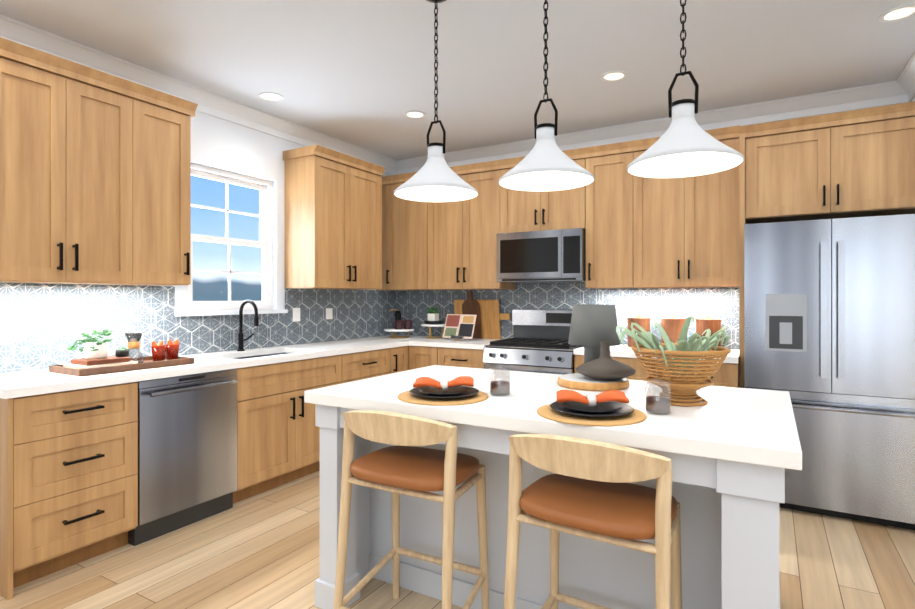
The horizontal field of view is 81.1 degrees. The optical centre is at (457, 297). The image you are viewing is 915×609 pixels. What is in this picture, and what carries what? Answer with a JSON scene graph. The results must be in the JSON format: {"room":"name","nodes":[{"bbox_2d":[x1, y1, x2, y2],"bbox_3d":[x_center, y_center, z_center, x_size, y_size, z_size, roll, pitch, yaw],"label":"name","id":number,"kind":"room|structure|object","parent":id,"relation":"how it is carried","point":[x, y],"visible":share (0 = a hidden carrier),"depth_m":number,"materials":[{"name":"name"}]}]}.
{"room":"kitchen","nodes":[
{"label":"kitchen","id":0,"kind":"room"},
{"bbox_2d":[37,111,394,369],"bbox_3d":[-3.303,-0.069,1.384,0.150,2.760,10.200,0,0,30],"label":"wall","id":1,"kind":"structure","parent":0,"point":[219,143],"depth_m":4.14,"materials":[{"name":"white paint"}]},
{"bbox_2d":[0,45,147,284],"bbox_3d":[-2.149,-0.624,2.875,0.340,1.090,0.737,0,0,30],"label":"upper cabinet","id":2,"kind":"object","parent":1,"relation":"attached to","point":[94,177],"depth_m":2.78,"materials":[{"name":"brown wood"}]},
{"bbox_2d":[147,93,195,285],"bbox_3d":[-1.925,-0.623,3.259,0.340,1.090,0.422,0,0,30],"label":"upper cabinet","id":3,"kind":"object","parent":1,"relation":"attached to","point":[169,123],"depth_m":3.24,"materials":[{"name":"brown wood"}]},
{"bbox_2d":[0,283,395,372],"bbox_3d":[-1.579,0.159,4.185,0.002,0.473,3.617,0,0,30],"label":"tile backsplash","id":4,"kind":"structure","parent":1,"relation":"attached to","point":[49,312],"depth_m":3.51,"materials":[{"name":"grey tile"}]},
{"bbox_2d":[74,316,91,333],"bbox_3d":[-2.189,0.162,3.130,0.005,0.100,0.090,0,0,30],"label":"electrical outlet plate","id":5,"kind":"object","parent":4,"relation":"attached to","point":[81,324],"depth_m":3.12,"materials":[{"name":"white plastic"}]},
{"bbox_2d":[293,308,299,321],"bbox_3d":[-1.367,0.145,4.543,0.005,0.115,0.080,0,0,30],"label":"electrical outlet plate","id":6,"kind":"object","parent":4,"relation":"attached to","point":[296,311],"depth_m":4.54,"materials":[{"name":"white plastic"}]},
{"bbox_2d":[326,308,332,318],"bbox_3d":[-1.171,0.147,4.880,0.005,0.100,0.080,0,0,30],"label":"electrical outlet plate","id":7,"kind":"object","parent":4,"relation":"attached to","point":[329,311],"depth_m":4.88,"materials":[{"name":"white plastic"}]},
{"bbox_2d":[0,14,397,174],"bbox_3d":[-3.152,-1.381,1.412,0.085,0.134,10.000,0,0,30],"label":"crown molding","id":8,"kind":"structure","parent":1,"relation":"attached to","point":[210,103],"depth_m":3.64,"materials":[{"name":"white"}]},
{"bbox_2d":[175,163,287,315],"bbox_3d":[-1.713,-0.413,4.051,0.165,1.080,0.950,0,0,30],"label":"window","id":9,"kind":"structure","parent":1,"relation":"in","point":[265,214],"depth_m":4.12,"materials":[{"name":"white plastic"}]},
{"bbox_2d":[283,149,383,289],"bbox_3d":[-1.072,-0.623,4.725,0.340,1.090,0.860,0,0,30],"label":"upper cabinet","id":10,"kind":"object","parent":1,"relation":"attached to","point":[334,206],"depth_m":4.46,"materials":[{"name":"brown wood"}]},
{"bbox_2d":[0,471,914,608],"bbox_3d":[0.269,1.340,-0.580,8.400,0.060,10.400,0,0,30],"label":"floor","id":11,"kind":"structure","parent":0,"point":[260,550],"depth_m":2.59,"materials":[{"name":"brown wood"}]},
{"bbox_2d":[0,382,137,599],"bbox_3d":[-2.078,0.874,2.715,0.620,0.874,0.554,0,0,30],"label":"base cabinet","id":12,"kind":"object","parent":11,"relation":"on","point":[69,478],"depth_m":2.52,"materials":[{"name":"brown wood"}]},
{"bbox_2d":[128,369,238,545],"bbox_3d":[-1.758,0.875,3.200,0.676,0.872,0.599,0,0,30],"label":"dishwasher","id":13,"kind":"object","parent":11,"relation":"on","point":[187,450],"visible":0.71,"depth_m":3.02,"materials":[{"name":"grey metal"}]},
{"bbox_2d":[233,378,351,503],"bbox_3d":[-1.381,0.984,3.914,0.620,0.655,1.010,0,0,30],"label":"base cabinet","id":14,"kind":"object","parent":11,"relation":"on","point":[278,437],"depth_m":3.59,"materials":[{"name":"brown wood"}]},
{"bbox_2d":[276,348,387,381],"bbox_3d":[-1.006,0.875,4.557,0.620,0.874,0.752,0,0,30],"label":"base cabinet","id":15,"kind":"object","parent":11,"relation":"on","point":[356,366],"depth_m":4.11,"materials":[{"name":"brown wood"}]},
{"bbox_2d":[388,346,411,373],"bbox_3d":[-0.768,0.875,4.898,0.689,0.874,0.350,0,0,30],"label":"base cabinet","id":16,"kind":"object","parent":11,"relation":"on","point":[399,358],"depth_m":4.80,"materials":[{"name":"brown wood"}]},
{"bbox_2d":[334,410,488,608],"bbox_3d":[-0.161,0.861,2.070,0.506,0.903,0.412,0,0,30],"label":"stool","id":17,"kind":"object","parent":11,"relation":"on","point":[406,466],"visible":1,"depth_m":1.99,"materials":[{"name":"brown wood"}]},
{"bbox_2d":[412,346,443,368],"bbox_3d":[-0.155,0.875,5.050,0.402,0.874,0.690,0,0,30],"label":"base cabinet","id":18,"kind":"object","parent":11,"relation":"on","point":[422,356],"depth_m":4.81,"materials":[{"name":"brown wood"}]},
{"bbox_2d":[0,335,427,398],"bbox_3d":[-1.310,0.417,4.025,0.632,0.040,3.622,0,0,30],"label":"countertop","id":19,"kind":"structure","parent":18,"relation":"on","point":[26,383],"depth_m":3.17,"materials":[{"name":"white stone"}]},
{"bbox_2d":[49,355,193,376],"bbox_3d":[-1.877,0.378,3.029,0.320,0.035,0.620,0,0,30],"label":"tray","id":20,"kind":"object","parent":19,"relation":"on","point":[148,363],"visible":0.71,"depth_m":2.87,"materials":[{"name":"brown wood"}]},
{"bbox_2d":[63,356,137,368],"bbox_3d":[-1.942,0.357,2.917,0.200,0.052,0.280,0,0,30],"label":"books","id":21,"kind":"object","parent":20,"relation":"on","point":[83,363],"visible":0.75,"depth_m":2.85,"materials":[{"name":"beige paper"}]},
{"bbox_2d":[67,329,113,358],"bbox_3d":[-1.986,0.252,2.913,0.233,0.157,0.209,0,0,30],"label":"plant pot","id":22,"kind":"object","parent":21,"relation":"on","point":[93,348],"visible":1,"depth_m":2.88,"materials":[{"name":"white ceramic"}]},
{"bbox_2d":[115,347,128,356],"bbox_3d":[-1.881,0.304,3.003,0.068,0.053,0.068,0,0,30],"label":"mortar","id":23,"kind":"object","parent":21,"relation":"on","point":[123,352],"visible":1,"depth_m":2.98,"materials":[{"name":"black stone"}]},
{"bbox_2d":[124,333,143,362],"bbox_3d":[-1.901,0.296,3.142,0.110,0.175,0.110,0,0,30],"label":"coffee carafe","id":24,"kind":"object","parent":20,"relation":"on","point":[135,353],"visible":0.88,"depth_m":3.12,"materials":[{"name":"clear glass"}]},
{"bbox_2d":[151,341,165,361],"bbox_3d":[-1.765,0.319,3.161,0.080,0.128,0.080,0,0,30],"label":"tumbler","id":25,"kind":"object","parent":20,"relation":"on","point":[158,351],"visible":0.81,"depth_m":3.14,"materials":[{"name":"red glass"}]},
{"bbox_2d":[165,340,179,359],"bbox_3d":[-1.735,0.319,3.253,0.080,0.128,0.080,0,0,30],"label":"tumbler","id":26,"kind":"object","parent":20,"relation":"on","point":[172,351],"visible":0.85,"depth_m":3.23,"materials":[{"name":"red glass"}]},
{"bbox_2d":[237,300,258,350],"bbox_3d":[-1.529,0.206,3.974,0.214,0.382,0.117,0,0,30],"label":"faucet","id":27,"kind":"object","parent":19,"relation":"on","point":[241,339],"visible":1,"depth_m":3.97,"materials":[{"name":"black metal"}]},
{"bbox_2d":[232,352,288,358],"bbox_3d":[-1.394,0.531,3.859,0.408,0.188,0.728,0,0,30],"label":"sink basin","id":28,"kind":"object","parent":19,"relation":"in","point":[260,355],"visible":0.04,"depth_m":4.07,"materials":[{"name":"silver metal"}]},
{"bbox_2d":[384,328,413,337],"bbox_3d":[-0.580,0.354,5.317,0.300,0.085,0.300,0,0,30],"label":"cake stand","id":29,"kind":"object","parent":19,"relation":"on","point":[393,330],"visible":0.94,"depth_m":5.23,"materials":[{"name":"white stone"}]},
{"bbox_2d":[389,309,400,319],"bbox_3d":[-0.624,0.214,5.397,0.110,0.195,0.081,0,0,30],"label":"coffee grinder","id":30,"kind":"object","parent":29,"relation":"on","point":[397,315],"visible":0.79,"depth_m":5.37,"materials":[{"name":"black"}]},
{"bbox_2d":[393,320,402,329],"bbox_3d":[-0.582,0.266,5.243,0.080,0.090,0.101,0,0,30],"label":"mug","id":31,"kind":"object","parent":29,"relation":"on","point":[398,324],"visible":1,"depth_m":5.22,"materials":[{"name":"red"}]},
{"bbox_2d":[403,320,411,328],"bbox_3d":[-0.496,0.266,5.292,0.080,0.090,0.101,0,0,30],"label":"mug","id":32,"kind":"object","parent":29,"relation":"on","point":[407,324],"visible":0.98,"depth_m":5.27,"materials":[{"name":"red"}]},
{"bbox_2d":[421,324,444,338],"bbox_3d":[-0.229,0.329,5.264,0.260,0.135,0.260,0,0,30],"label":"cake stand","id":33,"kind":"object","parent":19,"relation":"on","point":[430,326],"visible":0.9,"depth_m":5.19,"materials":[{"name":"white stone"}]},
{"bbox_2d":[424,320,444,324],"bbox_3d":[-0.229,0.242,5.264,0.210,0.038,0.210,0,0,30],"label":"plates","id":34,"kind":"object","parent":33,"relation":"on","point":[434,322],"visible":0.94,"depth_m":5.19,"materials":[{"name":"grey ceramic"}]},
{"bbox_2d":[427,307,438,320],"bbox_3d":[-0.237,0.161,5.273,0.131,0.141,0.112,0,0,30],"label":"pot","id":35,"kind":"object","parent":34,"relation":"on","point":[433,316],"visible":1,"depth_m":5.24,"materials":[{"name":"white ceramic"}]},
{"bbox_2d":[408,336,502,349],"bbox_3d":[0.059,0.417,4.947,0.749,0.040,0.652,0,0,30],"label":"countertop","id":36,"kind":"structure","parent":18,"relation":"on","point":[441,342],"depth_m":4.78,"materials":[{"name":"white stone"}]},
{"bbox_2d":[443,314,476,340],"bbox_3d":[0.016,0.277,4.986,0.340,0.240,0.086,0,0,37],"label":"cookbook","id":37,"kind":"object","parent":36,"relation":"on","point":[458,327],"visible":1,"depth_m":4.97,"materials":[{"name":"multicoloured paper"}]},
{"bbox_2d":[462,291,482,338],"bbox_3d":[0.136,0.166,5.175,0.190,0.467,0.095,0,0,30],"label":"paddle cutting board","id":38,"kind":"object","parent":36,"relation":"on","point":[470,305],"visible":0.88,"depth_m":5.15,"materials":[{"name":"brown wood"}]},
{"bbox_2d":[454,300,509,338],"bbox_3d":[0.236,0.209,5.168,0.600,0.378,0.060,0,0,30],"label":"cutting board","id":39,"kind":"object","parent":36,"relation":"on","point":[492,316],"visible":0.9,"depth_m":5.12,"materials":[{"name":"brown wood"}]},
{"bbox_2d":[444,347,485,368],"bbox_3d":[0.154,0.875,4.911,0.547,0.874,0.620,0,0,30],"label":"base cabinet","id":40,"kind":"object","parent":11,"relation":"on","point":[457,357],"depth_m":4.61,"materials":[{"name":"brown wood"}]},
{"bbox_2d":[483,310,582,374],"bbox_3d":[0.693,0.712,4.531,0.758,1.200,0.721,0,0,30],"label":"range","id":41,"kind":"object","parent":11,"relation":"on","point":[538,342],"visible":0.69,"depth_m":4.41,"materials":[{"name":"grey metal"}]},
{"bbox_2d":[315,404,784,608],"bbox_3d":[0.395,0.879,2.300,1.708,0.864,1.053,0,0,30],"label":"kitchen island","id":42,"kind":"object","parent":11,"relation":"on","point":[729,518],"visible":0.5,"depth_m":2.04,"materials":[{"name":"white paint"}]},
{"bbox_2d":[304,365,801,469],"bbox_3d":[0.375,0.421,2.266,1.780,0.050,1.025,0,0,30],"label":"island countertop","id":43,"kind":"structure","parent":42,"relation":"on","point":[752,426],"depth_m":1.86,"materials":[{"name":"white stone"}]},
{"bbox_2d":[398,391,487,405],"bbox_3d":[-0.058,0.393,2.139,0.362,0.005,0.362,0,0,30],"label":"placemat","id":44,"kind":"object","parent":43,"relation":"on","point":[409,397],"visible":0.48,"depth_m":2.05,"materials":[{"name":"brown wicker"}]},
{"bbox_2d":[409,386,478,398],"bbox_3d":[-0.053,0.378,2.147,0.280,0.023,0.280,0,0,30],"label":"plates","id":45,"kind":"object","parent":44,"relation":"on","point":[452,392],"visible":0.9,"depth_m":2.13,"materials":[{"name":"grey ceramic"}]},
{"bbox_2d":[413,376,473,390],"bbox_3d":[-0.053,0.345,2.147,0.266,0.056,0.266,0,0,30],"label":"napkin","id":46,"kind":"object","parent":45,"relation":"on","point":[443,384],"visible":1,"depth_m":2.11,"materials":[{"name":"orange fabric"}]},
{"bbox_2d":[490,365,510,395],"bbox_3d":[0.174,0.335,2.189,0.088,0.122,0.088,0,0,30],"label":"drinking glass","id":47,"kind":"object","parent":43,"relation":"on","point":[498,386],"visible":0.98,"depth_m":2.16,"materials":[{"name":"clear glass"}]},
{"bbox_2d":[537,404,646,425],"bbox_3d":[0.453,0.393,1.824,0.362,0.005,0.362,0,0,30],"label":"placemat","id":48,"kind":"object","parent":43,"relation":"on","point":[550,413],"visible":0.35,"depth_m":1.73,"materials":[{"name":"brown"}]},
{"bbox_2d":[550,401,633,416],"bbox_3d":[0.458,0.378,1.832,0.280,0.023,0.280,0,0,30],"label":"plates","id":49,"kind":"object","parent":48,"relation":"on","point":[608,409],"visible":0.88,"depth_m":1.81,"materials":[{"name":"grey ceramic"}]},
{"bbox_2d":[556,389,628,406],"bbox_3d":[0.458,0.344,1.832,0.263,0.056,0.246,0,0,30],"label":"napkin","id":50,"kind":"object","parent":49,"relation":"on","point":[589,399],"visible":1,"depth_m":1.79,"materials":[{"name":"orange fabric"}]},
{"bbox_2d":[557,373,629,390],"bbox_3d":[0.612,0.379,2.414,0.316,0.034,0.316,0,0,30],"label":"board","id":51,"kind":"object","parent":43,"relation":"on","point":[577,381],"visible":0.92,"depth_m":2.31,"materials":[{"name":"brown wood"}]},
{"bbox_2d":[576,342,635,380],"bbox_3d":[0.659,0.280,2.386,0.260,0.163,0.260,0,0,30],"label":"bottle vase","id":52,"kind":"object","parent":51,"relation":"on","point":[604,366],"visible":1,"depth_m":2.31,"materials":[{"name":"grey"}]},
{"bbox_2d":[568,304,619,362],"bbox_3d":[0.658,0.215,2.584,0.244,0.362,0.244,0,0,30],"label":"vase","id":53,"kind":"object","parent":43,"relation":"on","point":[592,326],"visible":0.67,"depth_m":2.49,"materials":[{"name":"grey"}]},
{"bbox_2d":[645,377,670,414],"bbox_3d":[0.690,0.334,1.842,0.088,0.122,0.088,0,0,30],"label":"drinking glass","id":54,"kind":"object","parent":43,"relation":"on","point":[655,404],"visible":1,"depth_m":1.81,"materials":[{"name":"clear glass"}]},
{"bbox_2d":[616,315,730,405],"bbox_3d":[0.824,0.228,2.068,0.416,0.333,0.406,0,0,30],"label":"rattan basket","id":55,"kind":"object","parent":43,"relation":"on","point":[679,360],"visible":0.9,"depth_m":1.95,"materials":[{"name":"brown wicker"}]},
{"bbox_2d":[616,315,729,374],"bbox_3d":[0.822,0.182,2.069,0.411,0.242,0.406,0,0,30],"label":"air plant","id":56,"kind":"object","parent":55,"relation":"on","point":[681,357],"depth_m":1.95,"materials":[{"name":"green plant"}]},
{"bbox_2d":[504,434,681,608],"bbox_3d":[0.438,0.861,1.710,0.506,0.903,0.412,0,0,30],"label":"stool","id":57,"kind":"object","parent":11,"relation":"on","point":[586,490],"visible":1,"depth_m":1.59,"materials":[{"name":"brown wood"}]},
{"bbox_2d":[574,355,668,380],"bbox_3d":[1.373,0.875,4.201,0.737,0.874,0.620,0,0,30],"label":"base cabinet","id":58,"kind":"object","parent":11,"relation":"on","point":[640,374],"depth_m":3.90,"materials":[{"name":"brown wood"}]},
{"bbox_2d":[573,344,738,363],"bbox_3d":[1.535,0.417,4.100,1.123,0.040,0.632,0,0,30],"label":"countertop","id":59,"kind":"structure","parent":58,"relation":"on","point":[615,351],"depth_m":3.94,"materials":[{"name":"white stone"}]},
{"bbox_2d":[627,314,650,347],"bbox_3d":[1.463,0.265,4.314,0.182,0.262,0.182,0,0,30],"label":"canister","id":60,"kind":"object","parent":59,"relation":"on","point":[644,324],"visible":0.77,"depth_m":4.25,"materials":[{"name":"brown wood"}]},
{"bbox_2d":[661,315,685,342],"bbox_3d":[1.688,0.265,4.183,0.182,0.262,0.182,0,0,30],"label":"canister","id":61,"kind":"object","parent":59,"relation":"on","point":[672,326],"visible":0.69,"depth_m":4.11,"materials":[{"name":"brown wood"}]},
{"bbox_2d":[695,315,721,350],"bbox_3d":[1.904,0.265,4.057,0.182,0.262,0.182,0,0,30],"label":"canister","id":62,"kind":"object","parent":59,"relation":"on","point":[712,325],"visible":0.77,"depth_m":3.99,"materials":[{"name":"brown wood"}]},
{"bbox_2d":[685,362,738,387],"bbox_3d":[1.798,0.875,3.953,0.517,0.874,0.620,0,0,30],"label":"base cabinet","id":63,"kind":"object","parent":11,"relation":"on","point":[727,375],"depth_m":3.59,"materials":[{"name":"brown wood"}]},
{"bbox_2d":[744,214,914,529],"bbox_3d":[2.382,0.424,3.458,0.906,1.775,0.837,0,0,30],"label":"refrigerator","id":64,"kind":"object","parent":11,"relation":"on","point":[829,325],"visible":0.9,"depth_m":3.11,"materials":[{"name":"grey metal"}]},
{"bbox_2d":[0,0,914,159],"bbox_3d":[0.269,-1.480,-0.579,8.400,0.060,10.400,0,0,30],"label":"ceiling","id":65,"kind":"structure","parent":0,"point":[360,73],"depth_m":3.19,"materials":[{"name":"white paint"}]},
{"bbox_2d":[259,92,283,101],"bbox_3d":[-1.340,-1.445,3.852,0.168,0.006,0.168,0,0,3],"label":"recessed light","id":66,"kind":"object","parent":65,"relation":"in","point":[271,96],"depth_m":3.84,"materials":[{"name":"white plastic"}]},
{"bbox_2d":[404,111,425,118],"bbox_3d":[-0.335,-1.445,4.227,0.168,0.006,0.168,0,0,21],"label":"recessed light","id":67,"kind":"object","parent":65,"relation":"in","point":[409,114],"depth_m":4.22,"materials":[{"name":"white plastic"}]},
{"bbox_2d":[394,0,477,201],"bbox_3d":[-0.102,-0.969,2.541,0.400,0.961,0.400,0,0,30],"label":"pendant light","id":68,"kind":"object","parent":65,"relation":"hanging from","point":[435,178],"visible":1,"depth_m":2.52,"materials":[{"name":"white metal"}]},
{"bbox_2d":[498,0,594,190],"bbox_3d":[0.374,-0.969,2.264,0.400,0.961,0.400,0,0,30],"label":"pendant light","id":69,"kind":"object","parent":65,"relation":"hanging from","point":[546,163],"visible":1,"depth_m":2.25,"materials":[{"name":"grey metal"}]},
{"bbox_2d":[600,70,626,81],"bbox_3d":[1.021,-1.445,3.496,0.168,0.006,0.168,0,0,21],"label":"recessed light","id":70,"kind":"object","parent":65,"relation":"in","point":[615,76],"depth_m":3.49,"materials":[{"name":"white plastic"}]},
{"bbox_2d":[627,0,743,177],"bbox_3d":[0.840,-0.969,1.992,0.400,0.961,0.400,0,0,30],"label":"pendant light","id":71,"kind":"object","parent":65,"relation":"hanging from","point":[685,144],"visible":1,"depth_m":1.98,"materials":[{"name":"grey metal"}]},
{"bbox_2d":[878,4,914,22],"bbox_3d":[2.249,-1.446,2.723,0.168,0.006,0.168,0,0,21],"label":"recessed light","id":72,"kind":"object","parent":65,"relation":"in","point":[895,14],"depth_m":2.73,"materials":[{"name":"white plastic"}]},
{"bbox_2d":[395,102,907,344],"bbox_3d":[2.844,-0.068,3.794,8.350,2.760,0.150,0,0,30],"label":"wall","id":73,"kind":"structure","parent":0,"point":[630,288],"depth_m":4.54,"materials":[{"name":"white paint"}]},
{"bbox_2d":[376,177,431,289],"bbox_3d":[-0.451,-0.623,5.425,0.710,1.090,0.340,0,0,30],"label":"upper cabinet","id":74,"kind":"object","parent":73,"relation":"attached to","point":[407,223],"depth_m":5.27,"materials":[{"name":"brown wood"}]},
{"bbox_2d":[432,165,514,289],"bbox_3d":[0.128,-0.623,5.088,0.909,1.090,0.340,0,0,30],"label":"upper cabinet","id":75,"kind":"object","parent":73,"relation":"attached to","point":[464,233],"depth_m":4.90,"materials":[{"name":"brown wood"}]},
{"bbox_2d":[508,153,587,232],"bbox_3d":[0.793,-0.865,4.701,0.770,0.605,0.340,0,0,30],"label":"upper cabinet","id":76,"kind":"object","parent":73,"relation":"attached to","point":[561,209],"depth_m":4.52,"materials":[{"name":"brown wood"}]},
{"bbox_2d":[497,228,585,282],"bbox_3d":[0.773,-0.349,4.664,0.760,0.422,0.412,0,0,30],"label":"microwave","id":77,"kind":"object","parent":76,"relation":"attached to","point":[547,256],"visible":0.98,"depth_m":4.47,"materials":[{"name":"grey metal"}]},
{"bbox_2d":[396,282,738,348],"bbox_3d":[0.767,0.188,4.909,3.266,0.649,0.002,0,0,30],"label":"tile backsplash","id":78,"kind":"structure","parent":73,"relation":"attached to","point":[720,303],"depth_m":4.69,"materials":[{"name":"grey tile"}]},
{"bbox_2d":[659,311,672,319],"bbox_3d":[1.699,0.147,4.362,0.100,0.070,0.005,0,0,30],"label":"electrical outlet plate","id":79,"kind":"object","parent":78,"relation":"attached to","point":[662,314],"depth_m":4.36,"materials":[{"name":"white plastic"}]},
{"bbox_2d":[586,145,643,288],"bbox_3d":[1.290,-0.623,4.412,0.517,1.090,0.340,0,0,30],"label":"upper cabinet","id":80,"kind":"object","parent":73,"relation":"attached to","point":[615,231],"depth_m":4.25,"materials":[{"name":"brown wood"}]},
{"bbox_2d":[396,80,906,173],"bbox_3d":[1.203,-1.380,4.614,4.210,0.134,0.085,0,0,30],"label":"crown molding","id":81,"kind":"structure","parent":73,"relation":"attached to","point":[878,94],"depth_m":4.16,"materials":[{"name":"white"}]},
{"bbox_2d":[644,129,743,288],"bbox_3d":[1.743,-0.623,4.148,0.807,1.090,0.340,0,0,30],"label":"upper cabinet","id":82,"kind":"object","parent":73,"relation":"attached to","point":[694,226],"depth_m":3.95,"materials":[{"name":"brown wood"}]},
{"bbox_2d":[744,109,914,223],"bbox_3d":[2.502,-0.828,3.620,0.963,0.580,0.490,0,0,30],"label":"upper cabinet","id":83,"kind":"object","parent":73,"relation":"attached to","point":[864,165],"depth_m":3.41,"materials":[{"name":"brown wood"}]},
{"bbox_2d":[896,51,914,101],"bbox_3d":[2.693,-1.381,3.072,0.085,0.134,1.050,0,0,30],"label":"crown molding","id":84,"kind":"structure","parent":73,"relation":"attached to","point":[901,89],"depth_m":3.49,"materials":[{"name":"white"}]},
{"label":"outside","id":85,"kind":"structure","parent":0,"visible":0},
{"bbox_2d":[191,175,261,300],"bbox_3d":[-4.452,-1.187,6.218,0.001,9.000,15.000,0,0,30],"label":"sky","id":86,"kind":"structure","parent":85,"point":[243,225],"depth_m":7.92,"materials":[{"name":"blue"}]}
]}

